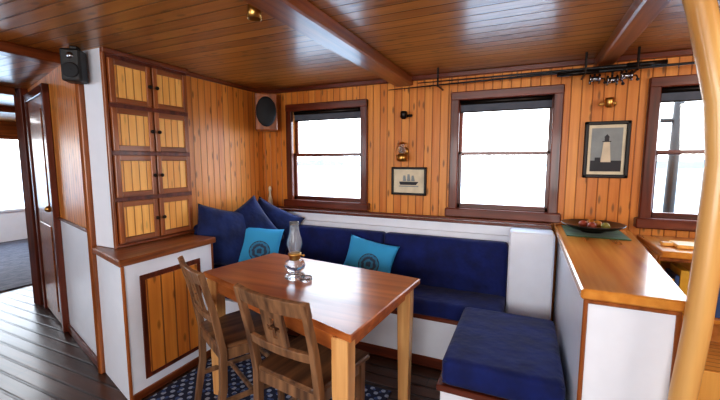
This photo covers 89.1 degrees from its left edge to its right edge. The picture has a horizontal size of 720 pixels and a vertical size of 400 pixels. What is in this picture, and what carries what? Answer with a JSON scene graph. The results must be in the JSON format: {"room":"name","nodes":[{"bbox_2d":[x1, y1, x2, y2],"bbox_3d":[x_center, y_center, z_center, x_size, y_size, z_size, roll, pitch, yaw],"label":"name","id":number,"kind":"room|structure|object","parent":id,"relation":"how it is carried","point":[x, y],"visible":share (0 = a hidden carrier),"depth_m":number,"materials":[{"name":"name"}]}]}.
{"room":"ship interior","nodes":[
{"label":"ship interior","id":0,"kind":"room"},
{"bbox_2d":[0,121,27,242],"bbox_3d":[-6.723,-0.134,4.655,0.080,2.040,6.300,3,7,24],"label":"wall","id":1,"kind":"structure","parent":0,"point":[13,227],"depth_m":6.26,"materials":[{"name":"white paint"}]},
{"bbox_2d":[0,135,24,212],"bbox_3d":[-6.226,-0.382,5.644,0.070,1.280,2.350,3,7,24],"label":"window","id":2,"kind":"structure","parent":1,"relation":"in","point":[1,136],"depth_m":6.21,"materials":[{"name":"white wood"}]},
{"bbox_2d":[28,65,96,355],"bbox_3d":[-2.360,0.056,2.913,1.771,2.040,0.050,5,8,40],"label":"wall","id":3,"kind":"structure","parent":0,"point":[62,95],"depth_m":2.62,"materials":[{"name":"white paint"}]},
{"bbox_2d":[23,83,69,331],"bbox_3d":[-2.704,0.068,3.128,0.810,1.970,0.074,5,8,40],"label":"door","id":4,"kind":"structure","parent":3,"relation":"in","point":[37,100],"depth_m":3.02,"materials":[{"name":"brown wood"}]},
{"bbox_2d":[58,217,97,367],"bbox_3d":[-2.383,0.603,2.946,1.771,0.945,0.017,5,8,40],"label":"trim","id":5,"kind":"structure","parent":3,"relation":"attached to","point":[74,334],"depth_m":2.66,"materials":[{"name":"brown wood"}]},
{"bbox_2d":[75,84,105,373],"bbox_3d":[-1.693,0.122,2.300,0.038,2.040,0.038,3,7,24],"label":"trim","id":6,"kind":"structure","parent":3,"relation":"attached to","point":[79,88],"depth_m":2.28,"materials":[{"name":"wood"}]},
{"bbox_2d":[83,46,194,248],"bbox_3d":[-1.441,-0.323,2.459,0.247,1.188,0.585,3,7,24],"label":"upper cabinet","id":7,"kind":"object","parent":3,"relation":"attached to","point":[137,108],"visible":1,"depth_m":2.31,"materials":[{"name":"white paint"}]},
{"bbox_2d":[0,285,441,399],"bbox_3d":[-1.951,1.144,2.616,10.400,0.060,6.300,3,7,24],"label":"floor","id":8,"kind":"structure","parent":0,"point":[39,360],"depth_m":2.47,"materials":[{"name":"brown wood"}]},
{"bbox_2d":[0,238,31,292],"bbox_3d":[-4.969,0.858,4.901,3.000,0.015,3.800,3,7,24],"label":"carpet","id":9,"kind":"object","parent":8,"relation":"on","point":[15,269],"visible":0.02,"depth_m":4.81,"materials":[{"name":"grey carpet"}]},
{"bbox_2d":[92,234,215,399],"bbox_3d":[-1.378,0.707,2.427,0.480,0.850,0.683,3,7,24],"label":"base cabinet","id":10,"kind":"object","parent":8,"relation":"on","point":[150,326],"visible":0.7,"depth_m":2.22,"materials":[{"name":"white paint"}]},
{"bbox_2d":[147,353,390,399],"bbox_3d":[-0.617,1.179,1.962,1.270,0.011,1.110,3,7,24],"label":"area rug","id":11,"kind":"object","parent":8,"relation":"on","point":[184,388],"visible":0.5,"depth_m":2.21,"materials":[{"name":"blue fabric"}]},
{"bbox_2d":[178,256,287,399],"bbox_3d":[-0.687,0.736,1.997,0.465,0.868,0.409,-5,8,-38],"label":"dining chair","id":12,"kind":"object","parent":11,"relation":"on","point":[225,335],"visible":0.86,"depth_m":1.89,"materials":[{"name":"brown wood"}]},
{"bbox_2d":[233,283,368,399],"bbox_3d":[-0.243,0.774,1.643,0.409,0.868,0.465,4,7,33],"label":"dining chair","id":13,"kind":"object","parent":11,"relation":"on","point":[300,368],"visible":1,"depth_m":1.51,"materials":[{"name":"brown wood"}]},
{"bbox_2d":[203,253,419,399],"bbox_3d":[-0.333,0.798,1.998,1.153,0.738,0.751,4,7,31],"label":"dining table","id":14,"kind":"object","parent":11,"relation":"on","point":[347,303],"visible":0.88,"depth_m":1.85,"materials":[{"name":"brown wood"}]},
{"bbox_2d":[284,221,305,280],"bbox_3d":[-0.353,0.271,1.991,0.122,0.310,0.116,3,7,24],"label":"oil lamp","id":15,"kind":"object","parent":14,"relation":"on","point":[295,265],"visible":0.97,"depth_m":1.96,"materials":[{"name":"clear glass"}]},
{"bbox_2d":[299,275,311,281],"bbox_3d":[-0.291,0.421,1.957,0.072,0.020,0.072,3,7,24],"label":"ashtray","id":16,"kind":"object","parent":14,"relation":"on","point":[307,278],"visible":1,"depth_m":1.94,"materials":[{"name":"clear glass"}]},
{"bbox_2d":[194,220,555,369],"bbox_3d":[0.026,0.637,2.720,2.500,0.925,0.880,3,7,24],"label":"bench","id":17,"kind":"object","parent":8,"relation":"on","point":[513,273],"visible":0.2,"depth_m":2.56,"materials":[{"name":"white paint"}]},
{"bbox_2d":[197,204,245,264],"bbox_3d":[-1.039,0.288,2.813,0.184,0.544,0.563,6,8,42],"label":"throw pillow","id":18,"kind":"object","parent":17,"relation":"on","point":[228,228],"visible":0.66,"depth_m":2.75,"materials":[{"name":"blue fabric"}]},
{"bbox_2d":[234,195,285,239],"bbox_3d":[-0.907,0.262,2.962,0.609,0.592,0.187,-2,7,-20],"label":"throw pillow","id":19,"kind":"object","parent":17,"relation":"on","point":[254,216],"visible":0.26,"depth_m":2.95,"materials":[{"name":"blue fabric"}]},
{"bbox_2d":[238,228,283,261],"bbox_3d":[-0.801,0.380,2.892,0.391,0.370,0.173,0,6,-3],"label":"patterned pillow","id":20,"kind":"object","parent":17,"relation":"on","point":[258,242],"visible":0.66,"depth_m":2.85,"materials":[{"name":"teal fabric"}]},
{"bbox_2d":[258,196,303,254],"bbox_3d":[-0.776,0.259,3.175,0.583,0.573,0.187,0,6,-2],"label":"throw pillow","id":21,"kind":"object","parent":17,"relation":"on","point":[280,218],"visible":0.31,"depth_m":3.15,"materials":[{"name":"blue fabric"}]},
{"bbox_2d":[343,234,398,272],"bbox_3d":[0.067,0.462,2.780,0.445,0.366,0.177,2,7,21],"label":"patterned pillow","id":22,"kind":"object","parent":17,"relation":"on","point":[362,253],"visible":0.7,"depth_m":2.74,"materials":[{"name":"teal fabric"}]},
{"bbox_2d":[436,307,565,399],"bbox_3d":[0.729,0.941,1.896,0.525,0.500,0.690,3,7,24],"label":"ottoman","id":23,"kind":"object","parent":8,"relation":"on","point":[489,355],"visible":1,"depth_m":1.66,"materials":[{"name":"blue fabric"}]},
{"bbox_2d":[553,224,685,399],"bbox_3d":[1.246,0.718,1.856,0.429,0.952,1.410,3,7,24],"label":"countertop","id":24,"kind":"structure","parent":8,"relation":"on","point":[617,315],"depth_m":1.27,"materials":[{"name":"white paint"}]},
{"bbox_2d":[561,225,631,240],"bbox_3d":[1.421,0.194,2.234,0.310,0.005,0.380,3,7,24],"label":"place mat","id":25,"kind":"object","parent":24,"relation":"on","point":[617,235],"visible":0.72,"depth_m":2.14,"materials":[{"name":"green fabric"}]},
{"bbox_2d":[561,219,626,233],"bbox_3d":[1.412,0.160,2.223,0.340,0.067,0.340,3,7,24],"label":"fruit bowl","id":26,"kind":"object","parent":25,"relation":"on","point":[584,225],"visible":1,"depth_m":2.19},
{"bbox_2d":[637,234,719,399],"bbox_3d":[2.463,0.738,1.817,1.740,0.920,0.480,3,7,24],"label":"table","id":27,"kind":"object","parent":8,"relation":"on","point":[664,255],"depth_m":1.96,"materials":[{"name":"brown wood"}]},
{"bbox_2d":[660,240,693,249],"bbox_3d":[1.834,0.249,1.963,0.350,0.019,0.140,3,7,24],"label":"board","id":28,"kind":"object","parent":27,"relation":"on","point":[678,244],"visible":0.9,"depth_m":1.99,"materials":[{"name":"brown wood"}]},
{"bbox_2d":[665,263,719,317],"bbox_3d":[1.940,0.489,1.951,0.575,0.244,0.160,3,7,24],"label":"books","id":29,"kind":"object","parent":27,"relation":"on","point":[678,273],"visible":0.17,"depth_m":1.96,"materials":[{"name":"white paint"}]},
{"bbox_2d":[667,0,719,399],"bbox_3d":[0.964,0.247,1.111,0.205,2.050,0.067,3,7,24],"label":"support post","id":30,"kind":"object","parent":8,"relation":"on","point":[702,16],"visible":1,"depth_m":1.05,"materials":[{"name":"brown wood"}]},
{"bbox_2d":[186,76,264,234],"bbox_3d":[-1.154,0.025,3.191,0.080,2.040,0.900,3,7,24],"label":"wall","id":31,"kind":"structure","parent":0,"point":[227,153],"depth_m":3.06,"materials":[{"name":"brown wood"}]},
{"bbox_2d":[186,71,261,92],"bbox_3d":[-1.110,-0.970,3.052,0.025,0.030,0.860,3,7,24],"label":"trim","id":32,"kind":"structure","parent":31,"relation":"attached to","point":[191,74],"depth_m":2.98,"materials":[{"name":"brown wood"}]},
{"bbox_2d":[0,0,719,121],"bbox_3d":[-1.951,-0.944,2.389,10.560,0.060,6.460,3,7,24],"label":"ceiling","id":33,"kind":"structure","parent":0,"point":[216,39],"depth_m":1.87,"materials":[{"name":"brown wood"}]},
{"bbox_2d":[0,106,14,113],"bbox_3d":[-4.719,-1.015,3.645,0.120,0.070,6.300,3,7,24],"label":"ceiling beam","id":34,"kind":"structure","parent":33,"relation":"attached to","point":[3,109],"depth_m":4.46,"materials":[{"name":"brown wood"}]},
{"bbox_2d":[0,86,15,95],"bbox_3d":[-3.882,-0.807,1.739,0.130,0.070,3.500,3,7,24],"label":"ceiling beam","id":35,"kind":"structure","parent":33,"relation":"attached to","point":[4,90],"depth_m":3.25,"materials":[{"name":"brown wood"}]},
{"bbox_2d":[0,40,60,65],"bbox_3d":[-2.511,-0.720,0.891,0.110,0.060,3.080,3,7,24],"label":"ceiling beam","id":36,"kind":"structure","parent":33,"relation":"attached to","point":[9,49],"depth_m":2.11,"materials":[{"name":"brown wood"}]},
{"bbox_2d":[59,46,87,83],"bbox_3d":[-1.638,-0.778,2.096,0.100,0.205,0.108,-2,6,-15],"label":"speaker","id":37,"kind":"object","parent":33,"relation":"attached to","point":[73,60],"visible":1,"depth_m":2.06},
{"bbox_2d":[247,3,261,21],"bbox_3d":[-0.436,-0.781,1.506,0.060,0.070,0.060,3,7,24],"label":"ceiling spotlight","id":38,"kind":"object","parent":33,"relation":"attached to","point":[253,14],"depth_m":1.49,"materials":[{"name":"gold metal"}]},
{"bbox_2d":[243,0,412,86],"bbox_3d":[-0.589,-0.709,0.832,0.140,0.070,4.560,3,7,24],"label":"ceiling beam","id":39,"kind":"structure","parent":33,"relation":"attached to","point":[302,16],"depth_m":1.74,"materials":[{"name":"brown wood"}]},
{"bbox_2d":[437,46,640,90],"bbox_3d":[1.114,-0.852,2.426,1.172,0.129,0.180,3,7,24],"label":"rack","id":40,"kind":"object","parent":33,"relation":"attached to","point":[639,48],"visible":0.93,"depth_m":2.21,"materials":[{"name":"metal"}]},
{"bbox_2d":[390,71,606,90],"bbox_3d":[0.956,-0.794,2.496,1.620,0.116,0.074,3,7,24],"label":"fishing rod","id":41,"kind":"object","parent":40,"relation":"hanging from","point":[594,78],"visible":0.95,"depth_m":2.45,"materials":[{"name":"black plastic"}]},
{"bbox_2d":[418,59,667,83],"bbox_3d":[1.081,-0.774,2.375,1.450,0.112,0.074,3,7,24],"label":"fishing rod","id":42,"kind":"object","parent":40,"relation":"hanging from","point":[625,75],"visible":1,"depth_m":2.18,"materials":[{"name":"black plastic"}]},
{"bbox_2d":[557,61,694,85],"bbox_3d":[2.050,-0.716,1.972,1.750,0.112,0.074,3,7,24],"label":"fishing rod","id":43,"kind":"object","parent":40,"relation":"hanging from","point":[611,79],"visible":0.95,"depth_m":2.21,"materials":[{"name":"black plastic"}]},
{"bbox_2d":[594,0,670,66],"bbox_3d":[0.615,-0.650,0.289,0.095,0.070,4.560,3,7,24],"label":"ceiling beam","id":44,"kind":"structure","parent":33,"relation":"attached to","point":[641,13],"depth_m":1.65,"materials":[{"name":"brown wood"}]},
{"bbox_2d":[263,56,696,320],"bbox_3d":[1.234,0.084,2.649,4.880,2.040,0.080,3,7,24],"label":"wall","id":45,"kind":"structure","parent":0,"point":[426,134],"depth_m":2.78,"materials":[{"name":"brown wood"}]},
{"bbox_2d":[254,93,277,131],"bbox_3d":[-0.834,-0.776,3.254,0.190,0.320,0.210,-1,6,-14],"label":"speaker","id":46,"kind":"object","parent":45,"relation":"attached to","point":[265,103],"visible":1,"depth_m":3.17},
{"bbox_2d":[284,99,369,210],"bbox_3d":[-0.299,-0.393,3.261,0.855,0.930,0.135,3,7,24],"label":"window","id":47,"kind":"structure","parent":45,"relation":"in","point":[346,109],"depth_m":3.24,"materials":[{"name":"brown wood"}]},
{"bbox_2d":[396,141,408,161],"bbox_3d":[0.337,-0.384,2.896,0.106,0.158,0.117,3,7,24],"label":"wall lamp","id":48,"kind":"object","parent":45,"relation":"attached to","point":[403,151],"visible":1,"depth_m":2.86,"materials":[{"name":"gold glass"}]},
{"bbox_2d":[400,111,411,118],"bbox_3d":[0.349,-0.664,2.870,0.100,0.060,0.102,3,7,24],"label":"wall spotlight","id":49,"kind":"object","parent":45,"relation":"attached to","point":[403,114],"visible":1,"depth_m":2.83,"materials":[{"name":"metal"}]},
{"bbox_2d":[391,167,426,195],"bbox_3d":[0.392,-0.152,2.947,0.290,0.225,0.026,3,7,24],"label":"picture","id":50,"kind":"object","parent":45,"relation":"attached to","point":[404,180],"visible":1,"depth_m":2.94,"materials":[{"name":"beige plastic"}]},
{"bbox_2d":[276,206,551,235],"bbox_3d":[0.169,0.157,3.009,2.490,0.098,0.096,3,7,24],"label":"window ledge","id":51,"kind":"object","parent":45,"relation":"attached to","point":[444,223],"visible":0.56,"depth_m":2.86,"materials":[{"name":"white paint"}]},
{"bbox_2d":[268,186,272,204],"bbox_3d":[-0.851,-0.033,3.466,0.056,0.205,0.056,3,7,24],"label":"figurine","id":52,"kind":"object","parent":51,"relation":"on","point":[270,200],"visible":0.66,"depth_m":3.45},
{"bbox_2d":[262,49,692,93],"bbox_3d":[1.212,-0.907,2.491,4.720,0.035,0.030,3,7,24],"label":"trim","id":53,"kind":"structure","parent":45,"relation":"attached to","point":[686,52],"depth_m":2.58,"materials":[{"name":"brown wood"}]},
{"bbox_2d":[445,84,564,222],"bbox_3d":[1.034,-0.327,2.660,0.785,0.930,0.135,3,7,24],"label":"window","id":54,"kind":"structure","parent":45,"relation":"in","point":[551,97],"depth_m":2.62,"materials":[{"name":"brown wood"}]},
{"bbox_2d":[582,120,631,177],"bbox_3d":[1.599,-0.326,2.377,0.250,0.365,0.026,3,7,24],"label":"picture","id":55,"kind":"object","parent":45,"relation":"attached to","point":[606,152],"visible":1,"depth_m":2.37,"materials":[{"name":"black paper"}]},
{"bbox_2d":[598,97,616,107],"bbox_3d":[1.574,-0.614,2.317,0.100,0.060,0.102,3,7,24],"label":"wall spotlight","id":56,"kind":"object","parent":45,"relation":"attached to","point":[609,102],"visible":1,"depth_m":2.28,"materials":[{"name":"gold metal"}]},
{"bbox_2d":[633,74,703,231],"bbox_3d":[2.139,-0.273,2.162,0.805,0.930,0.135,3,7,24],"label":"window","id":57,"kind":"structure","parent":45,"relation":"in","point":[678,88],"depth_m":2.25,"materials":[{"name":"brown wood"}]},
{"bbox_3d":[-2.495,-0.143,4.740,0.050,2.040,2.650,3,7,24],"label":"wall","id":58,"kind":"structure","parent":0,"visible":0},
{"bbox_2d":[13,88,43,304],"bbox_3d":[-3.101,-0.008,3.496,0.120,2.040,0.130,3,7,24],"label":"trim","id":59,"kind":"structure","parent":58,"relation":"attached to","point":[18,98],"depth_m":3.43,"materials":[{"name":"brown wood"}]},
{"label":"outside","id":60,"kind":"structure","parent":0,"visible":0},
{"bbox_2d":[0,164,702,213],"bbox_3d":[0.000,2.625,0.285,600.000,0.100,600.000,3,7,24],"label":"water","id":61,"kind":"structure","parent":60,"point":[519,186],"depth_m":39.30,"materials":[{"name":"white liquid"}]},
{"bbox_2d":[298,159,703,168],"bbox_3d":[62.172,-13.653,136.381,320.000,2.868,1.000,3,7,24],"label":"shoreline","id":62,"kind":"structure","parent":61,"relation":"on","point":[691,163],"depth_m":139.96,"materials":[{"name":"white"}]},
{"bbox_2d":[660,102,695,212],"bbox_3d":[4.050,-0.125,4.766,0.350,4.401,0.135,3,7,24],"label":"mooring pile","id":63,"kind":"object","parent":61,"relation":"on","point":[677,119],"visible":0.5,"depth_m":4.69,"materials":[{"name":"metal"}]}
]}

